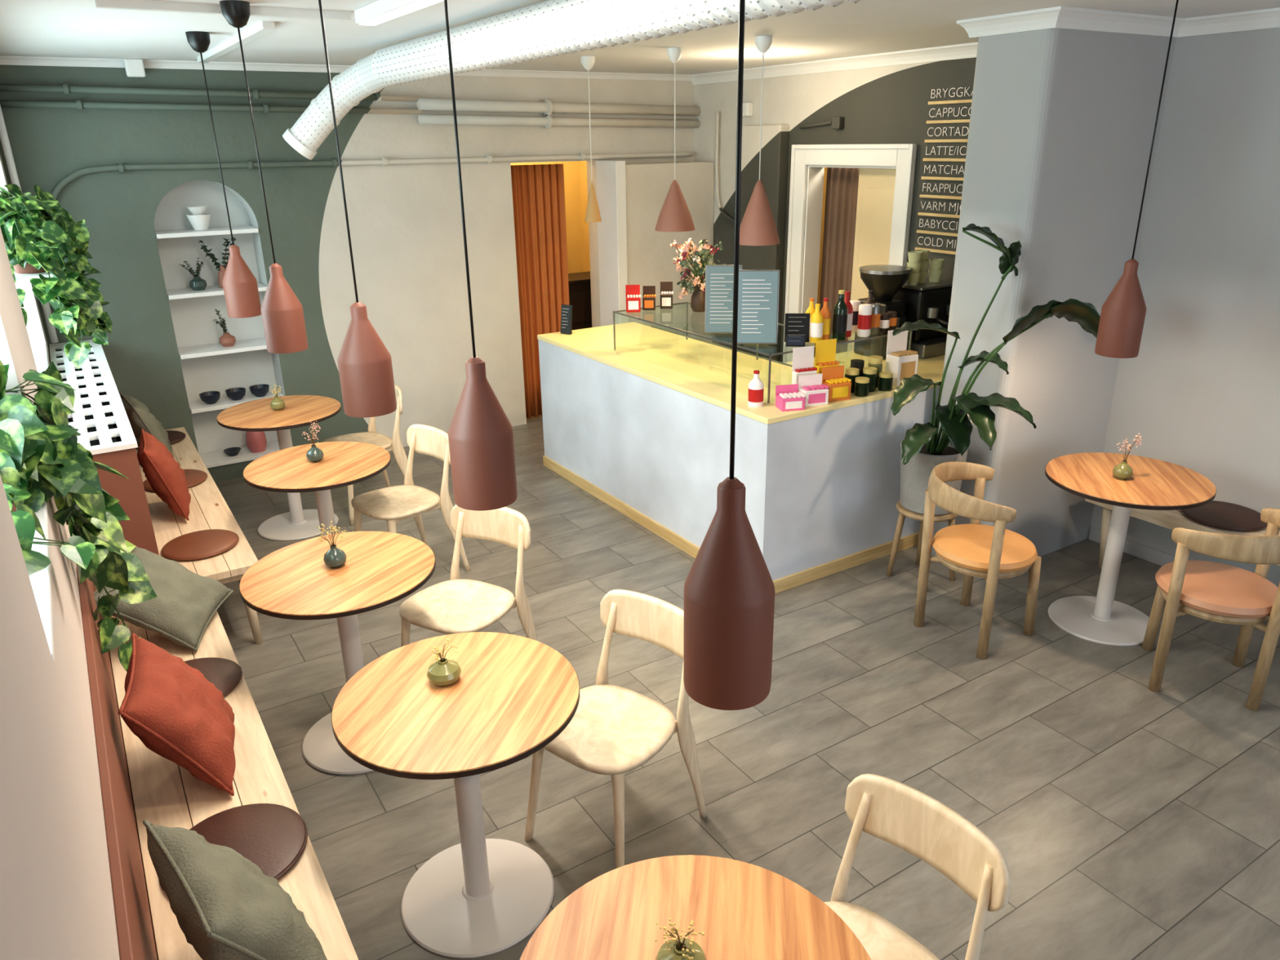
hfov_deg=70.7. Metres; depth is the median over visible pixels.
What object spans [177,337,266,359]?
niche shelf
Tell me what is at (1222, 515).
seat cushion
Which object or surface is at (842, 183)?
curtain
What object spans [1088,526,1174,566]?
baseboard
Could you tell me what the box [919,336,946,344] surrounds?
drip tray
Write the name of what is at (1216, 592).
armchair
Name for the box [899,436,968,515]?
pot
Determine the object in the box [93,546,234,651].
throw pillow
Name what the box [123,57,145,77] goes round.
ceiling sensor
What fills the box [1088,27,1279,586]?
wall
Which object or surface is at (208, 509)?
bench
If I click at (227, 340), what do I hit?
bud vase
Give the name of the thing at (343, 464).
round cafe table
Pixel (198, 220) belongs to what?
bowls
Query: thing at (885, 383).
jar
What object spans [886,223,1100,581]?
potted plant
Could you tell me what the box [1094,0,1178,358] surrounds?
pendant lamp
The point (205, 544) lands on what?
seat cushion
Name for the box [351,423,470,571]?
dining chair
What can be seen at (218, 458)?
niche shelf
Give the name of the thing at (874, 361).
jar
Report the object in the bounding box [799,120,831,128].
conduit pipe
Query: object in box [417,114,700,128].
pipe
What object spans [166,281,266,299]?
niche shelf
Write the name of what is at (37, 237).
pothos plant
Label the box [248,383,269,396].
bowl
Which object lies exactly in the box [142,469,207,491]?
seat cushion
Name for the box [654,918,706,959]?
bud vase
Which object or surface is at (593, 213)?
pendant lamp
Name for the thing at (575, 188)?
wall
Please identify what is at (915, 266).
cup
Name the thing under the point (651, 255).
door
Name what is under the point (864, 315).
bottle
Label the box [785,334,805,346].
price card
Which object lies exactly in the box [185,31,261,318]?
pendant lamp
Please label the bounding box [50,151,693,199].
pipe
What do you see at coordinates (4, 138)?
window
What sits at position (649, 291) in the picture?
box
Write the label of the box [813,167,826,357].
wall
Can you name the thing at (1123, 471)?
bud vase
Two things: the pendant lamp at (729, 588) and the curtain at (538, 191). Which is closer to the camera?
the pendant lamp at (729, 588)
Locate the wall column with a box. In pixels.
[930,28,1176,577]
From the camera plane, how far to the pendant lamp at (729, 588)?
1.37 m
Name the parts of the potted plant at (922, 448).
stool leg, blade, stool leg, blade, blade, stool seat, stool leg, blade, blade, blade, blade, blade, blade, blade, blade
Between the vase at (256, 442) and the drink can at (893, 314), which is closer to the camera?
the drink can at (893, 314)
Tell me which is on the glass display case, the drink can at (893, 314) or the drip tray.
the drink can at (893, 314)
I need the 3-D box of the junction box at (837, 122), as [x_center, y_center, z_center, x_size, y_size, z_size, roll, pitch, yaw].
[1.380,-2.491,6.292,0.050,0.080,0.080,-13,24,-30]
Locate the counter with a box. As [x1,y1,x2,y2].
[537,321,945,594]
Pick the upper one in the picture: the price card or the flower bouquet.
the flower bouquet
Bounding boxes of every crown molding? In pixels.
[0,55,692,80]
[690,6,1279,84]
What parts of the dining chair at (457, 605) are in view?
leg, seat, leg post, backrest, leg post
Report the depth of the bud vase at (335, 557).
3.36 m
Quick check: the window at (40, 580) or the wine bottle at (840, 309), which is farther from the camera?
the wine bottle at (840, 309)
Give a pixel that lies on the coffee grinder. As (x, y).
(885, 281)
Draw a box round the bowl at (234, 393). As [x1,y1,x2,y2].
[225,387,245,400]
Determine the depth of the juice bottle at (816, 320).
4.72 m
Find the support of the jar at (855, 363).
on the counter
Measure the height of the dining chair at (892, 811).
0.795 m
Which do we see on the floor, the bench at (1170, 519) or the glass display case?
the bench at (1170, 519)
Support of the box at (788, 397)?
on the counter
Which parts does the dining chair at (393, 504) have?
leg, leg, seat, leg post, backrest, leg post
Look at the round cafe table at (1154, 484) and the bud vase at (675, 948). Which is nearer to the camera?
the bud vase at (675, 948)
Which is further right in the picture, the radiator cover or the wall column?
the wall column
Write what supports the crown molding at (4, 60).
attached to the wall at (405, 220)
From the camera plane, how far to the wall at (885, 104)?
6.13 m
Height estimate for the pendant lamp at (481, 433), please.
1.364 m
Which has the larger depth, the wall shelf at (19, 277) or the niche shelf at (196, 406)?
the niche shelf at (196, 406)
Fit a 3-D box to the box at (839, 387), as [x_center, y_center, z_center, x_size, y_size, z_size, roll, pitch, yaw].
[1.014,-0.496,4.640,0.136,0.162,0.082,-8,22,-19]
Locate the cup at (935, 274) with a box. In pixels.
[928,268,943,282]
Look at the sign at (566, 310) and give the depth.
6.30 m
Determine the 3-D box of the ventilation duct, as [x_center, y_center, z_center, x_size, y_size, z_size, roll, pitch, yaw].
[0.212,-1.068,2.252,0.556,0.553,7.762,-13,24,-30]
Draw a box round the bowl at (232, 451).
[223,447,240,456]
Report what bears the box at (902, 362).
on the counter
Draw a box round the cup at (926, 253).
[915,249,929,261]
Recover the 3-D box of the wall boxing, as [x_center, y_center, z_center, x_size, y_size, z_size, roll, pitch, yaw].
[0.957,-1.627,7.319,0.090,2.330,0.520,-13,24,-30]
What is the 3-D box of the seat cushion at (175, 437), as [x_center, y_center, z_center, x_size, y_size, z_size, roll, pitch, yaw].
[-3.146,-0.268,5.873,0.339,0.030,0.339,-13,24,-30]
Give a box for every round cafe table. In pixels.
[216,395,341,541]
[239,531,435,775]
[243,441,391,619]
[331,631,579,958]
[519,854,871,959]
[1044,452,1216,645]
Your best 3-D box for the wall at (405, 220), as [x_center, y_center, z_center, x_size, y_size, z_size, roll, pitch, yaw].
[-1.413,-1.702,7.038,6.500,2.740,0.220,-13,24,-30]
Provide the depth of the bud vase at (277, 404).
5.39 m
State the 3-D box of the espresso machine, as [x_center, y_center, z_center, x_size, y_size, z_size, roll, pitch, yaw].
[1.784,-1.006,5.594,0.360,0.420,0.502,-13,24,-30]
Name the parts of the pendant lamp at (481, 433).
cord, lamp shade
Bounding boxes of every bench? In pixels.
[109,610,358,959]
[135,426,262,644]
[1084,498,1279,568]
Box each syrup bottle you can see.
[844,291,853,337]
[864,290,875,303]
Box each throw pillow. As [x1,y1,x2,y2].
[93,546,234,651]
[117,632,235,795]
[120,392,173,457]
[137,428,191,520]
[142,819,327,959]
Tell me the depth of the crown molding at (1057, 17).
4.20 m
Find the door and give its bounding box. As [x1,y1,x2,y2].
[595,160,628,326]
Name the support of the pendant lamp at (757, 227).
hanging from the ceiling
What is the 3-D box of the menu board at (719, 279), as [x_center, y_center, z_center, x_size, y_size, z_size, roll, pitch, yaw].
[0.460,-0.997,4.980,0.200,0.368,0.064,1,21,6]
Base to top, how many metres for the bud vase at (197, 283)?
0.216 m
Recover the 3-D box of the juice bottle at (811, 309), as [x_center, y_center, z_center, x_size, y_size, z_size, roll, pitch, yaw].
[0.922,-0.874,4.858,0.062,0.210,0.062,-13,24,-30]
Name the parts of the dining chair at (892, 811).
leg post, seat, backrest, leg post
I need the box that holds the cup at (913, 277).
[906,271,920,285]
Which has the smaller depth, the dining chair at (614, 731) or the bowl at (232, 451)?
the dining chair at (614, 731)
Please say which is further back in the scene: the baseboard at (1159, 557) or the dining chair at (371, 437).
the dining chair at (371, 437)
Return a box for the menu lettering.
[915,86,973,254]
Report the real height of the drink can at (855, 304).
0.170 m
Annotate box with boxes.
[625,284,640,312]
[642,285,656,310]
[660,281,673,308]
[742,102,753,116]
[775,383,805,411]
[791,346,817,388]
[798,373,828,407]
[814,338,839,373]
[822,365,851,401]
[831,116,844,128]
[884,329,918,386]
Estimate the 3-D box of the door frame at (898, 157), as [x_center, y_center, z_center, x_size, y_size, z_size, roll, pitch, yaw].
[1.540,-1.315,6.667,0.180,2.190,1.160,-13,24,-30]
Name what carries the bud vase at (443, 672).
on the round cafe table at (513, 695)
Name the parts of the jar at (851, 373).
lid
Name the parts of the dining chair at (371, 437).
leg, seat, leg post, backrest, leg post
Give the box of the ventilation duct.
[282,0,862,159]
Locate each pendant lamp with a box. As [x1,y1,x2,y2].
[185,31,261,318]
[219,0,308,353]
[318,0,396,417]
[444,0,517,511]
[580,55,601,222]
[654,47,694,231]
[683,0,774,710]
[739,35,779,245]
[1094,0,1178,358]
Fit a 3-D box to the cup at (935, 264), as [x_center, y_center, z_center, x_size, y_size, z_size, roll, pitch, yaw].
[1.822,-1.318,5.544,0.088,0.075,0.088,-13,24,-30]
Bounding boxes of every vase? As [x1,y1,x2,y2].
[180,257,207,290]
[198,237,235,288]
[213,308,235,346]
[245,431,266,453]
[269,384,284,410]
[302,420,324,462]
[317,520,346,568]
[426,638,461,685]
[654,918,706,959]
[1112,432,1142,479]
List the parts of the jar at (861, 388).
lid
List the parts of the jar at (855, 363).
lid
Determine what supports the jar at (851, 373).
on the counter
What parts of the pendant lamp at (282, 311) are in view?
cord, lamp shade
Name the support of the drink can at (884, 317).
on the glass display case
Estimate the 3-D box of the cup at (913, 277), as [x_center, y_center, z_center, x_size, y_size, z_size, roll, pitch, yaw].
[1.654,-1.221,5.466,0.088,0.075,0.088,-13,24,-30]
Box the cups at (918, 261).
[906,249,944,285]
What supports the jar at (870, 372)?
on the counter
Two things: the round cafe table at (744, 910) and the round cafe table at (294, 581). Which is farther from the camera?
the round cafe table at (294, 581)
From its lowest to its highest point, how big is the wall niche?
1.920 m
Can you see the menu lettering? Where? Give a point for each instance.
(957, 101)
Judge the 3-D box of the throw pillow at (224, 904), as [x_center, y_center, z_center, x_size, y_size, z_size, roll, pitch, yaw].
[-0.885,0.960,1.998,0.260,0.373,0.435,-20,28,-41]
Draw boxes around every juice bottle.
[747,369,764,407]
[805,297,815,337]
[809,303,823,342]
[820,297,831,340]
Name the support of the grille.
attached to the radiator cover
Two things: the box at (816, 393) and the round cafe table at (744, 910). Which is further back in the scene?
the box at (816, 393)
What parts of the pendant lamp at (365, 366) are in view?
cord, lamp shade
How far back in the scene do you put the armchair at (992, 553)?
4.13 m
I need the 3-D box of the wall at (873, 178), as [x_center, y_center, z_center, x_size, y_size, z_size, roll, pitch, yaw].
[1.696,-1.201,6.568,0.040,2.020,0.430,-13,24,-30]
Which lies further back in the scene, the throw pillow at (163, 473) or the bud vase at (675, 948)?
the throw pillow at (163, 473)
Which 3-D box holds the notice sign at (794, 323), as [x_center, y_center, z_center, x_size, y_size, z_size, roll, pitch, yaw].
[0.830,-0.805,4.762,0.130,0.151,0.048,1,21,6]
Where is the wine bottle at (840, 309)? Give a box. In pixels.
[831,289,847,340]
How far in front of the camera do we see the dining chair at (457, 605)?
3.79 m
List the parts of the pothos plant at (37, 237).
pot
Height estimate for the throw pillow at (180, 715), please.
0.380 m
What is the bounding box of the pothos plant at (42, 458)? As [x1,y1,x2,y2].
[0,360,157,671]
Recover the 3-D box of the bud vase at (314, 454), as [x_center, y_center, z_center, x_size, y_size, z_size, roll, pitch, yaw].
[-1.633,-0.191,4.504,0.088,0.202,0.086,-13,24,-30]
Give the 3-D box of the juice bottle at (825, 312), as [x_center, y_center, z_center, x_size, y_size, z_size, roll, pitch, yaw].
[0.983,-0.855,4.793,0.062,0.220,0.062,-13,24,-30]
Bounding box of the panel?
[75,563,158,959]
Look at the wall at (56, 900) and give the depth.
1.32 m
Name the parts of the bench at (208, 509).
under frame, leg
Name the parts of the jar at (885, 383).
lid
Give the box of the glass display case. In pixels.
[613,302,912,403]
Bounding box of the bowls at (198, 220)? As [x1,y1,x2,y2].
[186,205,210,230]
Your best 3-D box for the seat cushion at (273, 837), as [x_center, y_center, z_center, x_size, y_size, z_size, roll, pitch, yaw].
[-1.088,0.996,2.429,0.365,0.030,0.365,-13,24,-30]
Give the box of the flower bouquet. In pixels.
[670,238,724,311]
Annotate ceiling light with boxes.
[93,0,351,62]
[354,0,444,26]
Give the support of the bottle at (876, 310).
on the glass display case
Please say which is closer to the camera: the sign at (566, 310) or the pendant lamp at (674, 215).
the pendant lamp at (674, 215)
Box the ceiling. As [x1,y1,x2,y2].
[0,0,1279,75]
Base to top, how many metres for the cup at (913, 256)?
0.075 m
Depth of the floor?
3.49 m
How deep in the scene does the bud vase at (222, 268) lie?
6.14 m
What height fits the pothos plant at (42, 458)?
1.171 m
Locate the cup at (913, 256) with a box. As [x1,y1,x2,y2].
[907,251,922,262]
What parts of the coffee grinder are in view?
hopper lid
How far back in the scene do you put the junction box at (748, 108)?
7.01 m
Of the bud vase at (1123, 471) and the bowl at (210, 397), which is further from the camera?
the bowl at (210, 397)
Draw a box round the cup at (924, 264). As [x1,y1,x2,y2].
[919,259,928,271]
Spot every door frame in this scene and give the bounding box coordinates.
[786,143,917,362]
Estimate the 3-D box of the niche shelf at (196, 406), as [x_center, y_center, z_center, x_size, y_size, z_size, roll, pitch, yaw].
[-2.901,-0.572,6.470,0.620,0.028,0.290,-13,24,-30]
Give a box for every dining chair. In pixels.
[320,383,408,525]
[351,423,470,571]
[399,504,537,647]
[524,589,706,868]
[823,773,1011,959]
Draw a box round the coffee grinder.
[853,264,911,359]
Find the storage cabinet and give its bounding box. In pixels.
[568,271,591,330]
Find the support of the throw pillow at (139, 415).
on the bench at (208, 509)
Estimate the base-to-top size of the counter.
0.970 m
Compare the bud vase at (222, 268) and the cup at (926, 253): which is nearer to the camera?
the cup at (926, 253)
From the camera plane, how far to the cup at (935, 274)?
5.54 m
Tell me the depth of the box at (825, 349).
4.68 m
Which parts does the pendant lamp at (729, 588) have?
lamp shade, cord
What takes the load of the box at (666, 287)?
on the glass display case
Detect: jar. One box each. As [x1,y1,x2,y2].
[844,367,859,393]
[849,359,864,376]
[853,376,869,396]
[862,366,877,391]
[867,355,882,387]
[877,371,893,391]
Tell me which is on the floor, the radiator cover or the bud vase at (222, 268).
the radiator cover
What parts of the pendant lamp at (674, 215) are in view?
lamp shade, cord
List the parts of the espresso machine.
rail, portafilter handle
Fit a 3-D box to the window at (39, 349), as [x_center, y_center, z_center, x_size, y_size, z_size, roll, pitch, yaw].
[-3.048,-0.475,4.419,0.262,0.020,2.146,-13,24,-30]
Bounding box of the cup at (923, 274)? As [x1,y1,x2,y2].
[917,270,928,283]
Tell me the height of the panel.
0.930 m
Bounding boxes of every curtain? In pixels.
[511,164,569,418]
[819,167,859,353]
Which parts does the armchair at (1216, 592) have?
leg, leg, seat frame, curved backrest, leg, leg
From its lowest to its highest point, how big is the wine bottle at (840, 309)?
0.260 m
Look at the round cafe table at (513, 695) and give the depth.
2.68 m
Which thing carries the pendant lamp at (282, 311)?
hanging from the ceiling
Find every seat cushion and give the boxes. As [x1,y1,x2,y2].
[136,430,186,448]
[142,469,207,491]
[161,528,239,560]
[184,657,242,696]
[189,803,307,879]
[1181,500,1267,531]
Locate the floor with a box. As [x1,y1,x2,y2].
[215,414,1279,959]
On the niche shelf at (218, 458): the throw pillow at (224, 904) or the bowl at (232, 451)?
the bowl at (232, 451)
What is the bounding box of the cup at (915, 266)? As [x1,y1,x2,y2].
[906,261,921,273]
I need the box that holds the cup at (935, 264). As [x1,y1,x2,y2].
[929,258,944,270]
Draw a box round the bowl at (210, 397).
[199,391,220,404]
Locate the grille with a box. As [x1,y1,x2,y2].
[48,339,137,454]
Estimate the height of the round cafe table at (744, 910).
0.752 m
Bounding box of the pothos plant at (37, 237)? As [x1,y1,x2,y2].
[0,183,112,368]
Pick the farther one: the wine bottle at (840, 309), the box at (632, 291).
the box at (632, 291)
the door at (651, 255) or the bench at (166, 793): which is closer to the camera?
the bench at (166, 793)
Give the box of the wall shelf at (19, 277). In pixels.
[13,271,53,282]
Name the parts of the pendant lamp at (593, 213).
cord, lamp shade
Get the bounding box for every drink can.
[849,300,861,333]
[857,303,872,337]
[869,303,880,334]
[879,312,889,333]
[886,311,897,330]
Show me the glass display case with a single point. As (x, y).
(686, 331)
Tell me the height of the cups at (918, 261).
0.195 m
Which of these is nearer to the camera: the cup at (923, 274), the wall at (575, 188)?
the cup at (923, 274)
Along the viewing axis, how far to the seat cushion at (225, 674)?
3.24 m
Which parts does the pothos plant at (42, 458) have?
pot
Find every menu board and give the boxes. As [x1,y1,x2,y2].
[704,264,742,333]
[737,270,779,344]
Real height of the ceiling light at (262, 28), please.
0.030 m
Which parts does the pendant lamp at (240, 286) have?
cord, lamp shade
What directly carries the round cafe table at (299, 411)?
on the floor
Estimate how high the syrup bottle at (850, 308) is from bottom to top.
0.240 m
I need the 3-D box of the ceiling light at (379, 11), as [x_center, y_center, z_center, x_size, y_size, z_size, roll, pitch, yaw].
[-0.623,-1.593,2.907,0.080,0.055,1.800,-13,24,-30]
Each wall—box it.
[0,65,694,482]
[0,153,119,959]
[510,160,590,273]
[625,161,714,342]
[693,57,976,362]
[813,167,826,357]
[847,168,896,351]
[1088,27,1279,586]
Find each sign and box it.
[560,304,573,334]
[784,313,809,342]
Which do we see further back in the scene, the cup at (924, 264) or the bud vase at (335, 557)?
the cup at (924, 264)
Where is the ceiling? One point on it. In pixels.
(69, 28)
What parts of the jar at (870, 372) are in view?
lid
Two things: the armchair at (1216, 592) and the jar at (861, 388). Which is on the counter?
the jar at (861, 388)
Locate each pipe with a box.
[0,83,421,102]
[0,99,422,115]
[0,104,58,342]
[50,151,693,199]
[416,98,701,115]
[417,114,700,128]
[715,111,734,222]
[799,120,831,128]
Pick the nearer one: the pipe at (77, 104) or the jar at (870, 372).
the jar at (870, 372)
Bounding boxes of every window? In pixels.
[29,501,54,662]
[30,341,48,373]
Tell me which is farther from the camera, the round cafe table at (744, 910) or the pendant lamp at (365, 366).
the pendant lamp at (365, 366)
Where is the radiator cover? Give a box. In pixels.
[48,339,159,555]
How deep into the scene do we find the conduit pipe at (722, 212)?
7.47 m
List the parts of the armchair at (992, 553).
leg, curved backrest, leg, seat frame, leg, leg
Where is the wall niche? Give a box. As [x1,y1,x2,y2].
[154,180,293,453]
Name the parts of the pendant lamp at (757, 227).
lamp shade, cord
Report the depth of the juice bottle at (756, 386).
4.52 m
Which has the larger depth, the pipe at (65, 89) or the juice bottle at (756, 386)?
the pipe at (65, 89)
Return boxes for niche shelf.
[155,225,258,238]
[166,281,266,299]
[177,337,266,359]
[187,387,284,413]
[199,440,279,468]
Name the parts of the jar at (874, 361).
lid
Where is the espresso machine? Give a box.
[892,278,952,359]
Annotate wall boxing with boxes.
[737,124,789,361]
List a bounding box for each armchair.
[913,461,1041,659]
[1142,507,1279,711]
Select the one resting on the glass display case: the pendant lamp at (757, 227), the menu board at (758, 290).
the menu board at (758, 290)
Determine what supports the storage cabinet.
on the floor
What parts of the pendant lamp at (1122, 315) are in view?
lamp shade, cord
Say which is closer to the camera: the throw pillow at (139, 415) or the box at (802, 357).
the box at (802, 357)
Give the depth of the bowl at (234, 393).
6.39 m
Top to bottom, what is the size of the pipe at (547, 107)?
0.122 m
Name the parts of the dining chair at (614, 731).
leg, leg post, seat, leg, backrest, leg post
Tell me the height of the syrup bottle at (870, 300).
0.210 m

